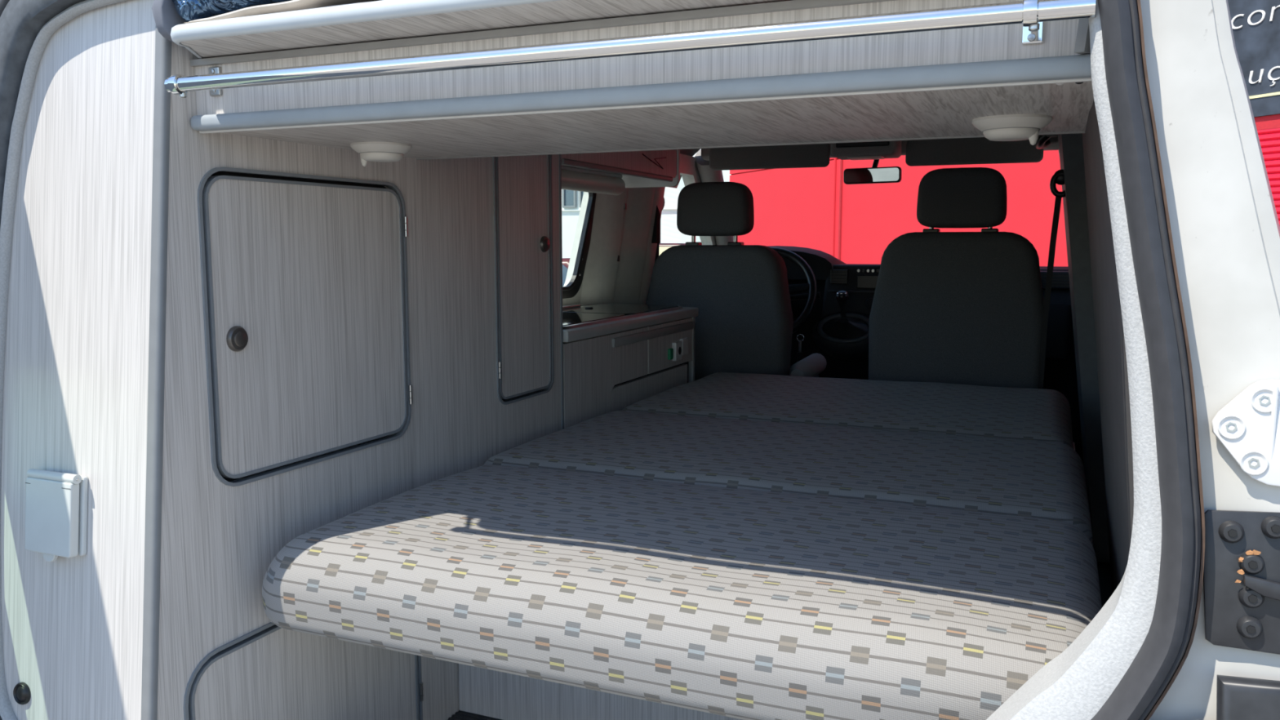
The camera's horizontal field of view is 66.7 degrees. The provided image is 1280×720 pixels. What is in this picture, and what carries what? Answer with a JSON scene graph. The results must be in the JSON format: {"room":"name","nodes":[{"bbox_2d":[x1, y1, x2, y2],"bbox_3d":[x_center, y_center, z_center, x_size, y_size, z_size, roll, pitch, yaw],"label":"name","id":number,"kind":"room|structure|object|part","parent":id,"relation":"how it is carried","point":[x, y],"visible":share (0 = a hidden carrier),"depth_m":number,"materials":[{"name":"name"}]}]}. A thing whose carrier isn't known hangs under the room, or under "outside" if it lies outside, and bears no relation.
{"room":"vehicle interior","nodes":[
{"label":"vehicle interior","id":0,"kind":"room"},
{"bbox_2d":[153,0,191,47],"bbox_3d":[-0.535,-0.434,1.264,0.020,0.081,0.216,3,7,23],"label":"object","id":1,"kind":"object","parent":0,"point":[166,15],"visible":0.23,"depth_m":1.17,"materials":[{"name":"plastic"}]},
{"bbox_2d":[562,153,716,306],"bbox_3d":[-0.292,-0.069,3.055,0.240,1.270,3.470,3,7,23],"label":"wall","id":2,"kind":"structure","parent":0,"point":[689,171],"depth_m":3.15,"materials":[{"name":"plastic"}]},
{"bbox_2d":[562,191,596,298],"bbox_3d":[-0.333,-0.352,2.748,0.078,0.389,0.912,3,7,23],"label":"window","id":3,"kind":"structure","parent":2,"relation":"in","point":[571,290],"depth_m":3.10,"materials":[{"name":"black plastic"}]},
{"bbox_2d":[561,149,679,187],"bbox_3d":[-0.172,-0.593,2.570,0.337,0.235,0.740,3,7,23],"label":"upper cabinet","id":4,"kind":"object","parent":2,"relation":"attached to","point":[652,168],"visible":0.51,"depth_m":2.61,"materials":[{"name":"laminate"}]},
{"bbox_2d":[561,165,625,195],"bbox_3d":[-0.195,-0.482,2.584,0.054,0.059,0.675,3,7,23],"label":"lamp","id":5,"kind":"object","parent":4,"relation":"attached to","point":[575,179],"visible":0.52,"depth_m":2.67,"materials":[{"name":"plastic"}]},
{"bbox_3d":[-0.033,-0.633,2.902,0.322,0.235,0.016,3,7,23],"label":"panel","id":6,"kind":"part","parent":4,"relation":"part of","materials":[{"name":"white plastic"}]},
{"bbox_2d":[580,186,665,305],"bbox_3d":[-0.034,-0.416,3.302,0.180,0.480,0.420,3,7,23],"label":"sliding door","id":7,"kind":"structure","parent":2,"relation":"attached to","point":[625,235],"depth_m":3.25,"materials":[{"name":"plastic"}]},
{"bbox_2d":[654,197,664,262],"bbox_3d":[0.062,-0.116,3.536,0.060,0.987,0.020,3,7,23],"label":"belt","id":8,"kind":"object","parent":2,"relation":"hanging from","point":[658,244],"visible":0.06,"depth_m":3.51,"materials":[{"name":"fabric"}]},
{"bbox_2d":[658,243,685,255],"bbox_3d":[0.136,-0.403,4.264,0.260,0.215,0.093,3,7,23],"label":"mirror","id":9,"kind":"object","parent":2,"relation":"attached to","point":[663,246],"visible":0.05,"depth_m":4.22,"materials":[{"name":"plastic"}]},
{"bbox_3d":[0.100,-0.399,4.230,0.190,0.185,0.002,3,7,23],"label":"glass","id":10,"kind":"part","parent":9,"relation":"part of","materials":[{"name":"mirror"}]},
{"bbox_2d":[0,0,1279,719],"bbox_3d":[-0.190,0.075,1.142,1.645,1.297,0.381,3,7,23],"label":"frame","id":11,"kind":"structure","parent":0,"point":[1195,225],"depth_m":0.74,"materials":[{"name":"white paint"}]},
{"bbox_3d":[-0.326,0.082,1.081,1.326,1.183,0.137,3,7,23],"label":"frame","id":12,"kind":"part","parent":11,"relation":"part of","materials":[{"name":"grey plastic"}]},
{"bbox_2d":[189,0,1093,159],"bbox_3d":[0.004,-0.339,1.258,1.058,0.091,0.496,3,7,23],"label":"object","id":13,"kind":"object","parent":11,"relation":"attached to","point":[927,85],"visible":0.71,"depth_m":1.06,"materials":[{"name":"laminate"}]},
{"bbox_2d":[350,142,412,166],"bbox_3d":[-0.386,-0.305,1.455,0.089,0.032,0.089,3,7,23],"label":"ceiling lamp","id":14,"kind":"object","parent":13,"relation":"attached to","point":[383,152],"visible":1,"depth_m":1.43,"materials":[{"name":"plastic"}]},
{"bbox_2d":[170,0,791,58],"bbox_3d":[-0.018,-0.390,1.214,1.053,0.019,0.570,3,7,23],"label":"shelf","id":15,"kind":"object","parent":13,"relation":"on","point":[383,20],"visible":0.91,"depth_m":1.04,"materials":[{"name":"laminate"}]},
{"bbox_2d":[332,0,381,6],"bbox_3d":[0.014,-0.399,1.146,0.662,0.013,0.412,3,7,23],"label":"blanket","id":16,"kind":"object","parent":15,"relation":"on","point":[365,1],"visible":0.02,"depth_m":1.06,"materials":[{"name":"fabric"}]},
{"bbox_2d":[184,0,364,23],"bbox_3d":[-0.166,-0.428,1.183,0.666,0.061,0.357,3,7,23],"label":"quilt","id":17,"kind":"object","parent":16,"relation":"on","point":[283,6],"visible":0.1,"depth_m":1.10,"materials":[{"name":"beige fabric"}]},
{"bbox_2d":[170,0,283,21],"bbox_3d":[-0.279,-0.464,1.205,0.495,0.115,0.320,3,7,23],"label":"sheet","id":18,"kind":"object","parent":17,"relation":"on","point":[193,10],"visible":0.09,"depth_m":1.15,"materials":[{"name":"blue fabric"}]},
{"bbox_2d":[164,0,1095,97],"bbox_3d":[-0.097,-0.317,0.998,1.022,0.052,0.102,3,7,23],"label":"rail","id":19,"kind":"object","parent":13,"relation":"attached to","point":[1033,15],"visible":1,"depth_m":0.89,"materials":[{"name":"silver metal"}]},
{"bbox_3d":[-0.088,-0.280,1.049,1.055,0.019,0.022,3,7,23],"label":"edge trim","id":20,"kind":"part","parent":13,"relation":"part of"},
{"bbox_3d":[0.007,-0.305,1.270,1.058,0.012,0.470,3,7,23],"label":"panel","id":21,"kind":"part","parent":13,"relation":"part of","materials":[{"name":"laminate"}]},
{"bbox_2d":[972,114,1052,145],"bbox_3d":[0.439,-0.269,1.153,0.089,0.032,0.089,3,7,23],"label":"ceiling lamp","id":22,"kind":"object","parent":13,"relation":"attached to","point":[1006,127],"visible":1,"depth_m":1.13,"materials":[{"name":"plastic"}]},
{"bbox_2d":[1217,414,1245,439],"bbox_3d":[0.447,0.051,0.735,0.018,0.018,0.007,3,7,23],"label":"washer","id":23,"kind":"object","parent":11,"relation":"in","point":[1228,426],"depth_m":0.73,"materials":[{"name":"white metal"}]},
{"bbox_2d":[1225,422,1237,432],"bbox_3d":[0.446,0.051,0.734,0.008,0.008,0.002,3,7,23],"label":"socket","id":24,"kind":"object","parent":11,"relation":"attached to","point":[1230,427],"depth_m":0.73,"materials":[{"name":"metal"}]},
{"bbox_2d":[1227,528,1237,537],"bbox_3d":[0.445,0.130,0.731,0.007,0.006,0.002,3,8,24],"label":"socket","id":25,"kind":"object","parent":11,"relation":"attached to","point":[1231,532],"depth_m":0.73,"materials":[{"name":"black metal"}]},
{"bbox_2d":[1236,568,1244,574],"bbox_3d":[0.451,0.159,0.731,0.005,0.004,0.001,3,7,23],"label":"dry leaf","id":26,"kind":"object","parent":11,"relation":"attached to","point":[1241,571],"visible":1,"depth_m":0.73,"materials":[{"name":"brown plant"}]},
{"bbox_2d":[1238,556,1244,562],"bbox_3d":[0.451,0.150,0.730,0.004,0.004,0.001,3,7,23],"label":"dry leaf","id":27,"kind":"object","parent":11,"relation":"attached to","point":[1240,559],"visible":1,"depth_m":0.73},
{"bbox_3d":[0.469,0.055,0.728,0.074,0.081,0.013,3,7,23],"label":"hinge plate","id":28,"kind":"part","parent":11,"relation":"part of","materials":[{"name":"white plastic"}]},
{"bbox_2d":[1245,550,1253,555],"bbox_3d":[0.456,0.144,0.728,0.005,0.004,0.001,3,7,23],"label":"dry leaf","id":29,"kind":"object","parent":11,"relation":"attached to","point":[1250,552],"visible":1,"depth_m":0.73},
{"bbox_2d":[1246,625,1255,633],"bbox_3d":[0.457,0.201,0.727,0.007,0.006,0.002,3,8,24],"label":"socket","id":30,"kind":"object","parent":11,"relation":"attached to","point":[1250,628],"depth_m":0.73,"materials":[{"name":"black metal"}]},
{"bbox_2d":[1248,594,1257,603],"bbox_3d":[0.457,0.178,0.726,0.007,0.006,0.002,3,8,24],"label":"socket","id":31,"kind":"object","parent":11,"relation":"attached to","point":[1252,598],"depth_m":0.73,"materials":[{"name":"black metal"}]},
{"bbox_2d":[1248,560,1257,568],"bbox_3d":[0.457,0.153,0.726,0.007,0.006,0.002,3,8,24],"label":"socket","id":32,"kind":"object","parent":11,"relation":"attached to","point":[1252,564],"depth_m":0.73,"materials":[{"name":"black metal"}]},
{"bbox_2d":[1248,457,1259,468],"bbox_3d":[0.460,0.077,0.729,0.008,0.008,0.002,3,7,23],"label":"socket","id":33,"kind":"object","parent":11,"relation":"attached to","point":[1253,463],"depth_m":0.73,"materials":[{"name":"metal"}]},
{"bbox_2d":[1240,450,1268,475],"bbox_3d":[0.460,0.077,0.730,0.018,0.018,0.007,3,7,23],"label":"washer","id":34,"kind":"object","parent":11,"relation":"in","point":[1251,462],"depth_m":0.73,"materials":[{"name":"white metal"}]},
{"bbox_2d":[1252,549,1261,555],"bbox_3d":[0.460,0.144,0.727,0.006,0.004,0.001,3,7,23],"label":"dry leaf","id":35,"kind":"object","parent":11,"relation":"attached to","point":[1255,553],"visible":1,"depth_m":0.73,"materials":[{"name":"brown plant"}]},
{"bbox_3d":[0.476,0.172,0.718,0.054,0.022,0.007,3,7,24],"label":"door check arm","id":36,"kind":"part","parent":11,"relation":"part of","materials":[{"name":"black paint"}]},
{"bbox_2d":[1250,388,1279,413],"bbox_3d":[0.466,0.030,0.727,0.018,0.018,0.007,3,7,23],"label":"washer","id":37,"kind":"object","parent":11,"relation":"in","point":[1262,400],"depth_m":0.73,"materials":[{"name":"white metal"}]},
{"bbox_2d":[1258,395,1271,405],"bbox_3d":[0.466,0.030,0.726,0.008,0.008,0.002,3,7,23],"label":"socket","id":38,"kind":"object","parent":11,"relation":"attached to","point":[1264,400],"depth_m":0.73,"materials":[{"name":"metal"}]},
{"bbox_2d":[1271,524,1279,533],"bbox_3d":[0.470,0.125,0.720,0.007,0.006,0.002,3,8,24],"label":"socket","id":39,"kind":"object","parent":11,"relation":"attached to","point":[1275,528],"depth_m":0.72,"materials":[{"name":"black metal"}]},
{"bbox_2d":[670,148,700,188],"bbox_3d":[0.323,-0.636,2.363,1.555,0.260,2.730,3,7,23],"label":"ceiling","id":40,"kind":"structure","parent":0,"point":[692,152],"depth_m":3.83,"materials":[{"name":"grey"}]},
{"bbox_2d":[709,143,830,170],"bbox_3d":[0.478,-0.771,3.627,0.460,0.115,0.022,3,7,23],"label":"sun visor","id":41,"kind":"object","parent":40,"relation":"attached to","point":[815,155],"visible":0.6,"depth_m":3.62,"materials":[{"name":"fabric"}]},
{"bbox_2d":[831,140,902,159],"bbox_3d":[0.808,-0.778,3.475,0.225,0.122,0.166,3,7,23],"label":"console","id":42,"kind":"object","parent":40,"relation":"attached to","point":[877,149],"visible":0.55,"depth_m":3.42,"materials":[{"name":"black plastic"}]},
{"bbox_2d":[847,155,884,159],"bbox_3d":[0.806,-0.720,3.470,0.120,0.008,0.070,3,7,23],"label":"light","id":43,"kind":"object","parent":42,"relation":"attached to","point":[851,157],"depth_m":3.45,"materials":[{"name":"plastic"}]},
{"bbox_2d":[905,134,1043,166],"bbox_3d":[1.145,-0.731,3.346,0.450,0.115,0.022,3,7,23],"label":"sun visor","id":44,"kind":"object","parent":40,"relation":"attached to","point":[979,150],"visible":0.63,"depth_m":3.34,"materials":[{"name":"plastic"}]},
{"bbox_2d":[1035,134,1058,149],"bbox_3d":[1.275,-0.690,3.049,0.067,0.057,0.256,3,7,23],"label":"handle","id":45,"kind":"object","parent":40,"relation":"attached to","point":[1043,141],"visible":0.57,"depth_m":3.02,"materials":[{"name":"black plastic"}]},
{"bbox_2d":[447,460,1111,719],"bbox_3d":[0.429,0.595,2.760,1.700,0.032,3.650,3,7,23],"label":"floor","id":46,"kind":"structure","parent":0,"point":[1104,569],"depth_m":2.54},
{"bbox_2d":[0,0,564,719],"bbox_3d":[-0.598,0.027,1.779,0.440,1.337,1.167,3,7,23],"label":"cabinet","id":47,"kind":"object","parent":46,"relation":"on","point":[243,347],"depth_m":1.33,"materials":[{"name":"laminate"},{"name":"grey rubber"},{"name":"grey plastic"}]},
{"bbox_3d":[-0.842,0.454,1.325,0.030,0.030,0.008,3,7,23],"label":"vent cap","id":48,"kind":"part","parent":47,"relation":"part of","materials":[{"name":"black plastic"}]},
{"bbox_2d":[25,468,88,562],"bbox_3d":[-0.769,0.205,1.281,0.093,0.119,0.031,3,7,23],"label":"outlet cover","id":49,"kind":"object","parent":47,"relation":"attached to","point":[56,502],"visible":1,"depth_m":1.27,"materials":[{"name":"grey plastic"}]},
{"bbox_3d":[-0.766,0.202,1.288,0.093,0.104,0.016,3,7,23],"label":"plate","id":50,"kind":"part","parent":49,"relation":"part of","materials":[{"name":"grey plastic"}]},
{"bbox_3d":[-0.809,0.121,1.317,0.420,1.245,0.135,3,7,23],"label":"panel","id":51,"kind":"part","parent":47,"relation":"part of","materials":[{"name":"laminate"}]},
{"bbox_3d":[-0.551,-0.029,1.333,0.008,0.035,0.035,3,7,23],"label":"knob","id":52,"kind":"part","parent":47,"relation":"part of","materials":[{"name":"brown metal"}]},
{"bbox_3d":[-0.505,0.546,1.533,0.015,0.330,0.492,3,7,23],"label":"door trim","id":53,"kind":"part","parent":47,"relation":"part of","materials":[{"name":"grey rubber"}]},
{"bbox_3d":[-0.493,-0.061,1.487,0.015,0.413,0.417,3,7,23],"label":"door trim","id":54,"kind":"part","parent":47,"relation":"part of","materials":[{"name":"grey rubber"}]},
{"bbox_3d":[-0.506,0.546,1.533,0.014,0.329,0.491,3,7,23],"label":"door","id":55,"kind":"part","parent":47,"relation":"part of","materials":[{"name":"laminate"}]},
{"bbox_3d":[-0.495,-0.061,1.488,0.014,0.412,0.416,3,7,23],"label":"door","id":56,"kind":"part","parent":47,"relation":"part of","materials":[{"name":"laminate"}]},
{"bbox_3d":[-0.412,0.035,1.700,0.016,1.335,1.148,3,7,23],"label":"panel","id":57,"kind":"part","parent":47,"relation":"part of","materials":[{"name":"laminate"}]},
{"bbox_3d":[-0.247,-0.250,2.048,0.015,0.647,0.218,3,7,23],"label":"door trim","id":58,"kind":"part","parent":47,"relation":"part of","materials":[{"name":"grey wood"}]},
{"bbox_3d":[-0.249,-0.250,2.049,0.014,0.646,0.217,3,7,23],"label":"door","id":59,"kind":"part","parent":47,"relation":"part of","materials":[{"name":"laminate"}]},
{"bbox_3d":[-0.207,-0.252,2.121,0.008,0.035,0.035,3,7,23],"label":"knob","id":60,"kind":"part","parent":47,"relation":"part of","materials":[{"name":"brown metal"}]},
{"bbox_3d":[-0.188,-0.028,2.229,0.024,1.335,0.012,3,7,23],"label":"edge trim","id":61,"kind":"part","parent":47,"relation":"part of","materials":[{"name":"grey rubber"}]},
{"bbox_2d":[563,316,695,428],"bbox_3d":[-0.182,0.239,2.751,0.420,0.677,0.880,3,7,23],"label":"kitchen cabinet","id":62,"kind":"object","parent":46,"relation":"on","point":[604,374],"visible":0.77,"depth_m":2.56,"materials":[{"name":"laminate"}]},
{"bbox_3d":[-0.083,0.259,2.501,0.013,0.650,0.498,3,7,23],"label":"drawer","id":63,"kind":"part","parent":62,"relation":"part of","materials":[{"name":"laminate"}]},
{"bbox_2d":[562,303,698,342],"bbox_3d":[-0.168,-0.119,2.716,0.394,0.042,0.911,3,7,23],"label":"countertop","id":64,"kind":"structure","parent":62,"relation":"on","point":[580,322],"depth_m":2.66,"materials":[{"name":"laminate"}]},
{"bbox_3d":[-0.230,-0.104,2.512,0.259,0.007,0.417,3,7,23],"label":"glass lid","id":65,"kind":"part","parent":64,"relation":"part of","materials":[{"name":"black glass"}]},
{"bbox_3d":[-0.066,-0.150,2.895,0.259,0.007,0.392,3,7,23],"label":"glass lid","id":66,"kind":"part","parent":64,"relation":"part of","materials":[{"name":"black glass"}]},
{"bbox_3d":[0.032,0.296,2.780,0.012,0.510,0.560,3,7,23],"label":"door","id":67,"kind":"part","parent":62,"relation":"part of","materials":[{"name":"laminate"}]},
{"bbox_3d":[0.044,-0.076,2.747,0.016,0.024,0.592,3,7,23],"label":"grip rail","id":68,"kind":"part","parent":62,"relation":"part of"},
{"bbox_3d":[0.090,-0.046,2.873,0.013,0.132,0.362,3,7,23],"label":"control panel","id":69,"kind":"part","parent":62,"relation":"part of","materials":[{"name":"laminate"}]},
{"bbox_2d":[667,348,673,359],"bbox_3d":[0.089,-0.017,2.849,0.009,0.032,0.024,3,7,23],"label":"switch","id":70,"kind":"object","parent":62,"relation":"attached to","point":[670,351],"depth_m":2.84,"materials":[{"name":"green plastic"}]},
{"bbox_2d":[671,341,682,360],"bbox_3d":[0.111,-0.027,2.892,0.014,0.055,0.053,3,7,23],"label":"socket","id":71,"kind":"object","parent":62,"relation":"attached to","point":[677,346],"depth_m":2.88,"materials":[{"name":"white plastic"}]},
{"bbox_2d":[680,337,688,355],"bbox_3d":[0.133,-0.041,2.947,0.012,0.050,0.051,3,7,23],"label":"socket","id":72,"kind":"object","parent":62,"relation":"attached to","point":[684,340],"depth_m":2.94,"materials":[{"name":"white plastic"}]},
{"bbox_3d":[0.161,0.200,3.071,0.018,0.677,0.018,3,7,23],"label":"post","id":73,"kind":"part","parent":62,"relation":"part of","materials":[{"name":"grey metal"}]},
{"bbox_2d":[270,442,1075,719],"bbox_3d":[0.331,0.479,2.036,1.128,0.370,1.805,3,7,23],"label":"platform","id":74,"kind":"object","parent":46,"relation":"on","point":[502,695],"visible":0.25,"depth_m":1.82,"materials":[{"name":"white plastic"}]},
{"bbox_3d":[0.171,0.531,1.663,1.128,0.355,0.016,3,7,23],"label":"box panel","id":75,"kind":"part","parent":74,"relation":"part of","materials":[{"name":"laminate"}]},
{"bbox_2d":[262,464,1102,719],"bbox_3d":[0.068,0.301,1.388,1.074,0.136,0.566,3,7,23],"label":"cushion","id":76,"kind":"object","parent":74,"relation":"on","point":[743,604],"visible":0.98,"depth_m":1.20,"materials":[{"name":"fabric"}]},
{"bbox_2d":[483,410,1093,546],"bbox_3d":[0.291,0.235,1.925,1.082,0.139,0.597,3,7,23],"label":"cushion","id":77,"kind":"object","parent":74,"relation":"on","point":[1032,478],"visible":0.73,"depth_m":1.79,"materials":[{"name":"fabric"}]},
{"bbox_2d":[621,372,1073,448],"bbox_3d":[0.555,0.155,2.543,1.050,0.137,0.752,3,7,23],"label":"cushion","id":78,"kind":"object","parent":74,"relation":"on","point":[944,408],"visible":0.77,"depth_m":2.38,"materials":[{"name":"fabric"}]},
{"bbox_2d":[645,182,826,380],"bbox_3d":[0.372,-0.065,3.481,0.577,1.108,0.612,3,7,23],"label":"seat","id":79,"kind":"object","parent":46,"relation":"on","point":[740,291],"visible":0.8,"depth_m":3.21,"materials":[{"name":"grey fabric"}]},
{"bbox_3d":[0.183,-0.413,3.325,0.014,0.120,0.014,3,7,23],"label":"headrest post","id":80,"kind":"part","parent":79,"relation":"part of","materials":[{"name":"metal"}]},
{"bbox_3d":[0.258,-0.109,3.288,0.512,0.554,0.178,3,7,23],"label":"backrest","id":81,"kind":"part","parent":79,"relation":"part of","materials":[{"name":"grey fabric"}]},
{"bbox_3d":[0.321,-0.406,3.267,0.014,0.120,0.014,3,7,23],"label":"headrest post","id":82,"kind":"part","parent":79,"relation":"part of","materials":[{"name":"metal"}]},
{"bbox_3d":[0.573,0.028,3.318,0.072,0.077,0.313,3,7,23],"label":"armrest","id":83,"kind":"part","parent":79,"relation":"part of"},
{"bbox_2d":[868,167,1044,388],"bbox_3d":[1.045,-0.039,3.172,0.512,1.130,0.616,3,7,23],"label":"seat","id":84,"kind":"object","parent":46,"relation":"on","point":[962,308],"visible":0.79,"depth_m":2.90,"materials":[{"name":"grey fabric"}]},
{"bbox_2d":[767,245,1081,439],"bbox_3d":[1.004,-0.097,3.997,1.535,0.740,0.689,3,7,23],"label":"dashboard","id":85,"kind":"object","parent":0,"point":[833,275],"visible":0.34,"depth_m":3.71,"materials":[{"name":"plastic"}]},
{"bbox_2d":[770,247,821,333],"bbox_3d":[0.507,-0.251,3.728,0.364,0.360,0.352,-4,8,-32],"label":"steering wheel","id":86,"kind":"object","parent":85,"relation":"attached to","point":[811,286],"visible":0.23,"depth_m":3.65,"materials":[{"name":"black plastic"}]},
{"bbox_2d":[796,333,804,362],"bbox_3d":[0.601,-0.032,3.655,0.029,0.133,0.010,3,7,23],"label":"bunch","id":87,"kind":"object","parent":86,"relation":"hanging from","point":[799,354],"visible":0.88,"depth_m":3.65,"materials":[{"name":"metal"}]},
{"bbox_2d":[767,245,845,279],"bbox_3d":[0.587,-0.401,3.969,0.480,0.130,0.360,3,7,23],"label":"hood","id":88,"kind":"object","parent":85,"relation":"attached to","point":[824,266],"depth_m":3.76,"materials":[{"name":"plastic"}]},
{"bbox_2d":[830,269,848,284],"bbox_3d":[0.762,-0.318,3.719,0.067,0.055,0.014,3,7,23],"label":"air vent","id":89,"kind":"object","parent":85,"relation":"attached to","point":[837,276],"depth_m":3.71,"materials":[{"name":"black plastic"}]},
{"bbox_2d":[812,290,869,360],"bbox_3d":[0.792,-0.133,3.702,0.243,0.273,0.245,-3,7,-23],"label":"lever","id":90,"kind":"object","parent":85,"relation":"attached to","point":[843,335],"visible":0.89,"depth_m":3.64,"materials":[{"name":"black plastic"}]},
{"bbox_3d":[0.741,-0.228,3.572,0.048,0.054,0.048,3,7,23],"label":"knob","id":91,"kind":"part","parent":90,"relation":"part of","materials":[{"name":"black plastic"}]},
{"bbox_2d":[1040,271,1070,289],"bbox_3d":[1.496,-0.287,3.503,0.130,0.065,0.035,3,7,23],"label":"vent","id":92,"kind":"object","parent":85,"relation":"attached to","point":[1060,279],"depth_m":3.48,"materials":[{"name":"plastic"}]},
{"bbox_2d":[1072,439,1083,460],"bbox_3d":[1.159,0.020,4.371,1.740,0.780,0.050,3,7,23],"label":"wall","id":93,"kind":"structure","parent":0,"point":[1078,446],"depth_m":4.09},
{"bbox_2d":[694,140,1059,244],"bbox_3d":[0.999,-0.595,3.917,1.599,0.672,0.711,3,7,23],"label":"window","id":94,"kind":"structure","parent":93,"relation":"in","point":[706,174],"depth_m":3.89,"materials":[{"name":"clear glass"}]},
{"bbox_2d":[843,159,902,184],"bbox_3d":[0.843,-0.700,3.533,0.154,0.116,0.189,-2,7,-16],"label":"mirror","id":95,"kind":"object","parent":94,"relation":"attached to","point":[873,175],"visible":0.99,"depth_m":3.52,"materials":[{"name":"black plastic"}]},
{"bbox_3d":[0.837,-0.668,3.522,0.206,0.046,0.006,5,8,34],"label":"glass","id":96,"kind":"part","parent":95,"relation":"part of","materials":[{"name":"mirror"}]},
{"bbox_3d":[0.867,-0.720,3.590,0.020,0.090,0.107,3,7,23],"label":"stem","id":97,"kind":"part","parent":95,"relation":"part of","materials":[{"name":"black plastic"}]},
{"bbox_3d":[1.285,-0.022,2.577,0.205,1.290,3.120,3,7,23],"label":"wall","id":98,"kind":"structure","parent":0,"visible":0},
{"bbox_2d":[1038,168,1065,388],"bbox_3d":[1.181,-0.037,2.798,0.072,1.007,0.020,3,7,23],"label":"belt","id":99,"kind":"object","parent":98,"relation":"hanging from","point":[1057,178],"visible":0.71,"depth_m":2.78,"materials":[{"name":"black fabric"}]},
{"bbox_2d":[1057,133,1110,564],"bbox_3d":[1.302,-0.049,2.802,0.243,1.230,0.250,3,7,23],"label":"wall panel","id":100,"kind":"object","parent":98,"relation":"attached to","point":[1070,145],"depth_m":2.72,"materials":[{"name":"grey plastic"}]},
{"bbox_2d":[1082,100,1133,594],"bbox_3d":[0.629,0.144,1.274,0.165,1.190,1.189,3,7,23],"label":"trim","id":101,"kind":"structure","parent":98,"relation":"attached to","point":[1112,366],"depth_m":1.09,"materials":[{"name":"grey plastic"}]},
{"label":"outside","id":102,"kind":"structure","parent":0,"visible":0},
{"bbox_3d":[-3.968,0.477,9.964,65.000,0.120,65.000,3,7,23],"label":"ground","id":103,"kind":"structure","parent":102,"visible":0},
{"bbox_2d":[562,257,569,286],"bbox_3d":[-1.131,-0.507,11.611,4.150,1.438,1.715,3,7,23],"label":"parked car","id":104,"kind":"object","parent":103,"relation":"on","point":[566,261],"visible":0.02,"depth_m":10.52,"materials":[{"name":"red paint"}]},
{"bbox_2d":[561,148,730,257],"bbox_3d":[-6.363,-6.621,32.529,22.400,8.600,4.080,3,7,23],"label":"building","id":105,"kind":"structure","parent":103,"relation":"on","point":[571,200],"depth_m":27.73,"materials":[{"name":"white glass"}]},
{"bbox_3d":[-2.076,-4.932,28.730,0.320,0.750,0.020,3,7,23],"label":"pane","id":106,"kind":"part","parent":105,"relation":"part of","materials":[{"name":"clear glass"}]},
{"bbox_2d":[729,150,1068,266],"bbox_3d":[4.020,-1.839,7.772,0.453,5.000,14.100,-3,7,-21],"label":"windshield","id":107,"kind":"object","parent":103,"relation":"on","point":[808,207],"visible":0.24,"depth_m":11.12},
{"bbox_3d":[1.855,-3.738,12.694,0.029,2.400,2.970,-3,7,-21],"label":"wall panel","id":108,"kind":"part","parent":107,"relation":"part of","materials":[{"name":"red glass"}]},
{"bbox_3d":[1.855,-1.249,12.993,0.029,2.585,2.970,-3,7,-21],"label":"wall panel","id":109,"kind":"part","parent":107,"relation":"part of","materials":[{"name":"red glass"}]},
{"bbox_3d":[3.073,-0.871,9.841,0.029,2.585,3.770,-3,7,-21],"label":"wall panel","id":110,"kind":"part","parent":107,"relation":"part of","materials":[{"name":"red glass"}]},
{"bbox_2d":[1227,0,1279,117],"bbox_3d":[4.994,-2.392,4.576,0.057,1.940,6.600,-3,7,-21],"label":"sign board","id":111,"kind":"object","parent":107,"relation":"attached to","point":[1255,24],"visible":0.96,"depth_m":6.62,"materials":[{"name":"plastic"}]},
{"bbox_2d":[1253,114,1279,225],"bbox_3d":[5.007,-0.208,4.843,0.028,2.459,6.600,-3,7,-21],"label":"roller shutter","id":112,"kind":"object","parent":107,"relation":"attached to","point":[1268,127],"visible":0.02,"depth_m":6.59,"materials":[{"name":"red paint"}]}
]}

